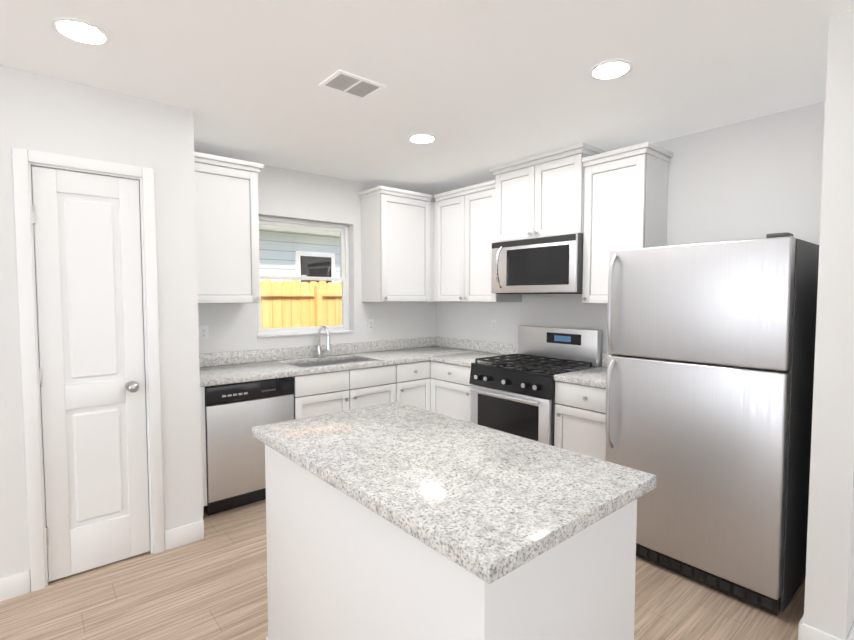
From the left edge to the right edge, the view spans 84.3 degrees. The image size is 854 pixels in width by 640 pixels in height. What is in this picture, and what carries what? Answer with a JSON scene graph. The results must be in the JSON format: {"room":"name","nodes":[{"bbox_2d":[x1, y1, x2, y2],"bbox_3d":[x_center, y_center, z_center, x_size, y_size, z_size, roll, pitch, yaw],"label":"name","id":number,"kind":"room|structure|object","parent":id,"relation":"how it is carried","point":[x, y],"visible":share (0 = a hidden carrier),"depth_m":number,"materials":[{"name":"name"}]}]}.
{"room":"kitchen","nodes":[
{"label":"kitchen","id":0,"kind":"room"},
{"bbox_2d":[0,65,27,577],"bbox_3d":[-2.339,0.061,2.591,0.120,2.520,1.000,-2,4,-40],"label":"wall","id":1,"kind":"structure","parent":0,"point":[13,507],"depth_m":2.25,"materials":[{"name":"white paint"}]},
{"bbox_2d":[8,67,175,589],"bbox_3d":[-1.742,0.065,2.513,0.690,2.520,0.110,-2,4,-40],"label":"wall","id":2,"kind":"structure","parent":0,"point":[43,113],"depth_m":2.47,"materials":[{"name":"white paint"}]},
{"bbox_2d":[12,147,164,591],"bbox_3d":[-1.758,0.252,2.496,0.585,2.149,0.129,-2,4,-40],"label":"door frame","id":3,"kind":"structure","parent":2,"relation":"attached to","point":[22,159],"depth_m":2.33,"materials":[{"name":"white wood"}]},
{"bbox_2d":[31,166,149,581],"bbox_3d":[-1.730,0.282,2.456,0.458,2.068,0.103,-2,4,-40],"label":"pantry door","id":4,"kind":"structure","parent":2,"relation":"in","point":[87,239],"depth_m":2.46,"materials":[{"name":"white wood"}]},
{"bbox_2d":[164,103,202,527],"bbox_3d":[-1.716,0.035,3.116,0.130,2.520,1.000,-2,4,-40],"label":"wall","id":5,"kind":"structure","parent":0,"point":[178,121],"depth_m":2.72,"materials":[{"name":"white paint"}]},
{"bbox_2d":[198,165,436,353],"bbox_3d":[-0.886,-0.029,4.372,2.760,2.520,0.150,-2,4,-40],"label":"wall","id":6,"kind":"structure","parent":0,"point":[284,193],"depth_m":4.18,"materials":[{"name":"white paint"}]},
{"bbox_2d":[199,325,208,340],"bbox_3d":[-1.698,0.101,3.587,0.070,0.116,0.009,-2,4,-40],"label":"outlet","id":7,"kind":"object","parent":6,"relation":"attached to","point":[203,333],"visible":0.96,"depth_m":3.58,"materials":[{"name":"white plastic"}]},
{"bbox_2d":[194,152,263,303],"bbox_3d":[-1.543,-0.633,3.441,0.590,1.020,0.369,-2,4,-40],"label":"upper cabinet","id":8,"kind":"object","parent":6,"relation":"attached to","point":[227,218],"visible":0.58,"depth_m":3.35,"materials":[{"name":"white paint"}]},
{"bbox_2d":[257,216,354,337],"bbox_3d":[-1.078,-0.375,4.179,0.916,1.006,0.160,-2,4,-40],"label":"window","id":9,"kind":"structure","parent":6,"relation":"in","point":[343,230],"depth_m":4.24,"materials":[{"name":"white plastic"}]},
{"bbox_2d":[367,319,373,330],"bbox_3d":[-0.544,0.052,4.560,0.070,0.116,0.009,-2,4,-40],"label":"outlet","id":10,"kind":"object","parent":6,"relation":"attached to","point":[370,324],"visible":1,"depth_m":4.55,"materials":[{"name":"white plastic"}]},
{"bbox_2d":[358,186,433,301],"bbox_3d":[-0.152,-0.692,4.614,0.977,1.020,0.369,-2,4,-40],"label":"upper cabinet","id":11,"kind":"object","parent":6,"relation":"attached to","point":[397,245],"visible":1,"depth_m":4.37,"materials":[{"name":"white paint"}]},
{"bbox_2d":[0,499,804,639],"bbox_3d":[-2.020,1.430,1.259,8.600,0.080,3.550,-2,4,-40],"label":"floor","id":12,"kind":"structure","parent":0,"point":[212,585],"depth_m":2.24,"materials":[{"name":"brown wood"}]},
{"bbox_2d":[205,377,293,515],"bbox_3d":[-1.379,0.843,3.456,0.592,0.871,0.612,-2,4,-40],"label":"dishwasher","id":13,"kind":"object","parent":12,"relation":"on","point":[235,413],"visible":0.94,"depth_m":3.17,"materials":[{"name":"grey metal"}]},
{"bbox_2d":[348,361,430,410],"bbox_3d":[-0.101,0.785,4.563,1.061,0.876,0.629,-2,4,-40],"label":"base cabinet","id":14,"kind":"object","parent":12,"relation":"on","point":[406,383],"depth_m":3.98,"materials":[{"name":"white paint"}]},
{"bbox_2d":[199,337,476,386],"bbox_3d":[-0.678,0.398,4.031,2.604,0.329,0.665,-2,4,-40],"label":"countertop","id":15,"kind":"structure","parent":14,"relation":"on","point":[220,368],"depth_m":3.92,"materials":[{"name":"grey stone"}]},
{"bbox_2d":[316,326,330,357],"bbox_3d":[-0.869,0.187,4.107,0.136,0.284,0.218,-2,4,-40],"label":"faucet","id":16,"kind":"object","parent":15,"relation":"on","point":[320,348],"visible":1,"depth_m":4.12,"materials":[{"name":"silver metal"}]},
{"bbox_2d":[431,361,470,421],"bbox_3d":[0.428,0.801,4.252,0.654,0.875,0.561,-2,4,-40],"label":"base cabinet","id":17,"kind":"object","parent":12,"relation":"on","point":[450,390],"visible":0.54,"depth_m":4.04,"materials":[{"name":"white paint"}]},
{"bbox_2d":[431,341,517,366],"bbox_3d":[0.445,0.294,4.206,0.654,0.139,0.509,-2,4,-40],"label":"countertop","id":18,"kind":"structure","parent":17,"relation":"on","point":[463,353],"depth_m":4.42,"materials":[{"name":"grey stone"}]},
{"bbox_2d":[265,445,636,639],"bbox_3d":[-0.002,0.929,1.714,0.718,0.876,1.236,-2,4,-40],"label":"kitchen island","id":19,"kind":"object","parent":12,"relation":"on","point":[336,570],"depth_m":1.34,"materials":[{"name":"white paint"}]},
{"bbox_2d":[252,401,655,588],"bbox_3d":[-0.015,0.472,1.680,0.739,0.040,1.310,-2,4,-40],"label":"island countertop","id":20,"kind":"structure","parent":19,"relation":"on","point":[489,502],"depth_m":1.38,"materials":[{"name":"grey stone"}]},
{"bbox_2d":[469,325,601,445],"bbox_3d":[0.823,0.669,3.708,0.733,1.192,0.762,-2,4,-40],"label":"range","id":21,"kind":"object","parent":12,"relation":"on","point":[513,394],"visible":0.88,"depth_m":3.59,"materials":[{"name":"grey metal"}]},
{"bbox_2d":[554,381,605,460],"bbox_3d":[1.264,0.851,3.264,0.654,0.875,0.493,-2,4,-40],"label":"base cabinet","id":22,"kind":"object","parent":12,"relation":"on","point":[580,418],"visible":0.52,"depth_m":3.10,"materials":[{"name":"white paint"}]},
{"bbox_2d":[554,353,613,388],"bbox_3d":[1.269,0.343,3.242,0.640,0.139,0.493,-2,4,-40],"label":"countertop","id":23,"kind":"structure","parent":22,"relation":"on","point":[597,376],"depth_m":3.19,"materials":[{"name":"grey stone"}]},
{"bbox_2d":[605,232,818,615],"bbox_3d":[1.585,0.456,2.626,0.896,1.728,0.840,-2,4,-40],"label":"refrigerator","id":24,"kind":"object","parent":12,"relation":"on","point":[710,384],"visible":0.92,"depth_m":2.28,"materials":[{"name":"grey metal"}]},
{"bbox_2d":[0,0,853,194],"bbox_3d":[-0.304,-1.396,2.495,13.000,0.400,3.660,-2,4,-40],"label":"ceiling","id":25,"kind":"structure","parent":0,"point":[478,89],"depth_m":2.23,"materials":[{"name":"paint"}]},
{"bbox_2d":[51,17,110,45],"bbox_3d":[-1.391,-1.160,1.902,0.196,0.011,0.196,-2,4,-40],"label":"recessed light","id":26,"kind":"object","parent":25,"relation":"in","point":[80,31],"visible":0.96,"depth_m":1.89,"materials":[{"name":"white"}]},
{"bbox_2d":[319,69,385,99],"bbox_3d":[-0.377,-1.186,2.391,0.270,0.007,0.210,-2,4,-40],"label":"ceiling vent","id":27,"kind":"object","parent":25,"relation":"in","point":[347,83],"visible":1,"depth_m":2.38,"materials":[{"name":"white metal"}]},
{"bbox_2d":[408,133,436,143],"bbox_3d":[-0.033,-1.225,3.191,0.196,0.011,0.196,-2,4,-40],"label":"recessed light","id":28,"kind":"object","parent":25,"relation":"in","point":[421,138],"visible":0.98,"depth_m":3.17,"materials":[{"name":"white"}]},
{"bbox_2d":[589,59,632,79],"bbox_3d":[0.864,-1.176,2.223,0.196,0.011,0.196,-2,4,-40],"label":"recessed light","id":29,"kind":"object","parent":25,"relation":"in","point":[611,69],"visible":0.96,"depth_m":2.21,"materials":[{"name":"white"}]},
{"bbox_2d":[437,101,824,353],"bbox_3d":[1.256,-0.003,3.858,0.150,2.520,3.394,-2,4,-40],"label":"wall","id":30,"kind":"structure","parent":0,"point":[758,177],"depth_m":2.97,"materials":[{"name":"white paint"}]},
{"bbox_2d":[434,180,521,301],"bbox_3d":[0.437,-0.680,4.388,0.369,1.020,0.831,-2,4,-40],"label":"upper cabinet","id":31,"kind":"object","parent":30,"relation":"attached to","point":[464,228],"visible":0.83,"depth_m":4.25,"materials":[{"name":"white paint"}]},
{"bbox_2d":[491,320,496,331],"bbox_3d":[0.633,0.056,4.475,0.009,0.116,0.070,-2,4,-40],"label":"outlet","id":32,"kind":"object","parent":30,"relation":"attached to","point":[493,325],"visible":1,"depth_m":4.47,"materials":[{"name":"white plastic"}]},
{"bbox_2d":[490,143,606,241],"bbox_3d":[0.955,-0.945,3.737,0.399,0.616,0.862,-2,4,-40],"label":"upper cabinet","id":33,"kind":"object","parent":30,"relation":"attached to","point":[539,195],"visible":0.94,"depth_m":3.58,"materials":[{"name":"white paint"}]},
{"bbox_2d":[491,233,582,293],"bbox_3d":[0.921,-0.419,3.736,0.486,0.426,0.796,-2,4,-40],"label":"over-the-range microwave","id":34,"kind":"object","parent":33,"relation":"attached to","point":[547,265],"visible":0.94,"depth_m":3.56,"materials":[{"name":"grey metal"}]},
{"bbox_2d":[582,142,672,303],"bbox_3d":[1.376,-0.624,3.277,0.369,1.020,0.463,-2,4,-40],"label":"upper cabinet","id":35,"kind":"object","parent":30,"relation":"attached to","point":[625,196],"visible":0.9,"depth_m":3.17,"materials":[{"name":"white paint"}]},
{"bbox_2d":[804,10,853,639],"bbox_3d":[3.701,0.010,3.613,5.530,2.519,0.130,-2,4,-40],"label":"wall","id":36,"kind":"structure","parent":0,"point":[829,596],"depth_m":1.84,"materials":[{"name":"white paint"}]},
{"label":"outside","id":37,"kind":"structure","parent":0,"visible":0},
{"bbox_3d":[-7.816,1.050,15.407,32.000,0.150,25.250,-2,4,-40],"label":"ground","id":38,"kind":"structure","parent":37,"visible":0},
{"bbox_2d":[259,225,341,283],"bbox_3d":[-3.349,-1.353,11.540,19.000,5.040,5.030,-2,4,-40],"label":"neighbor house","id":39,"kind":"structure","parent":38,"relation":"on","point":[284,244],"depth_m":9.53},
{"bbox_2d":[260,279,341,328],"bbox_3d":[-1.475,0.400,7.131,11.069,1.984,0.148,-2,4,-40],"label":"fence","id":40,"kind":"object","parent":38,"relation":"on","point":[292,302],"depth_m":6.86,"materials":[{"name":"yellow wood"}]},
{"bbox_3d":[1.338,-0.244,0.606,13.300,3.330,8.750,-2,4,-40],"label":"wall","id":41,"kind":"structure","parent":0,"visible":0},
{"bbox_2d":[841,622,853,639],"bbox_3d":[3.743,1.215,3.614,5.544,0.112,0.013,-2,4,-40],"label":"baseboard","id":42,"kind":"structure","parent":41,"relation":"attached to","point":[851,634],"depth_m":1.88,"materials":[{"name":"white"}]}
]}

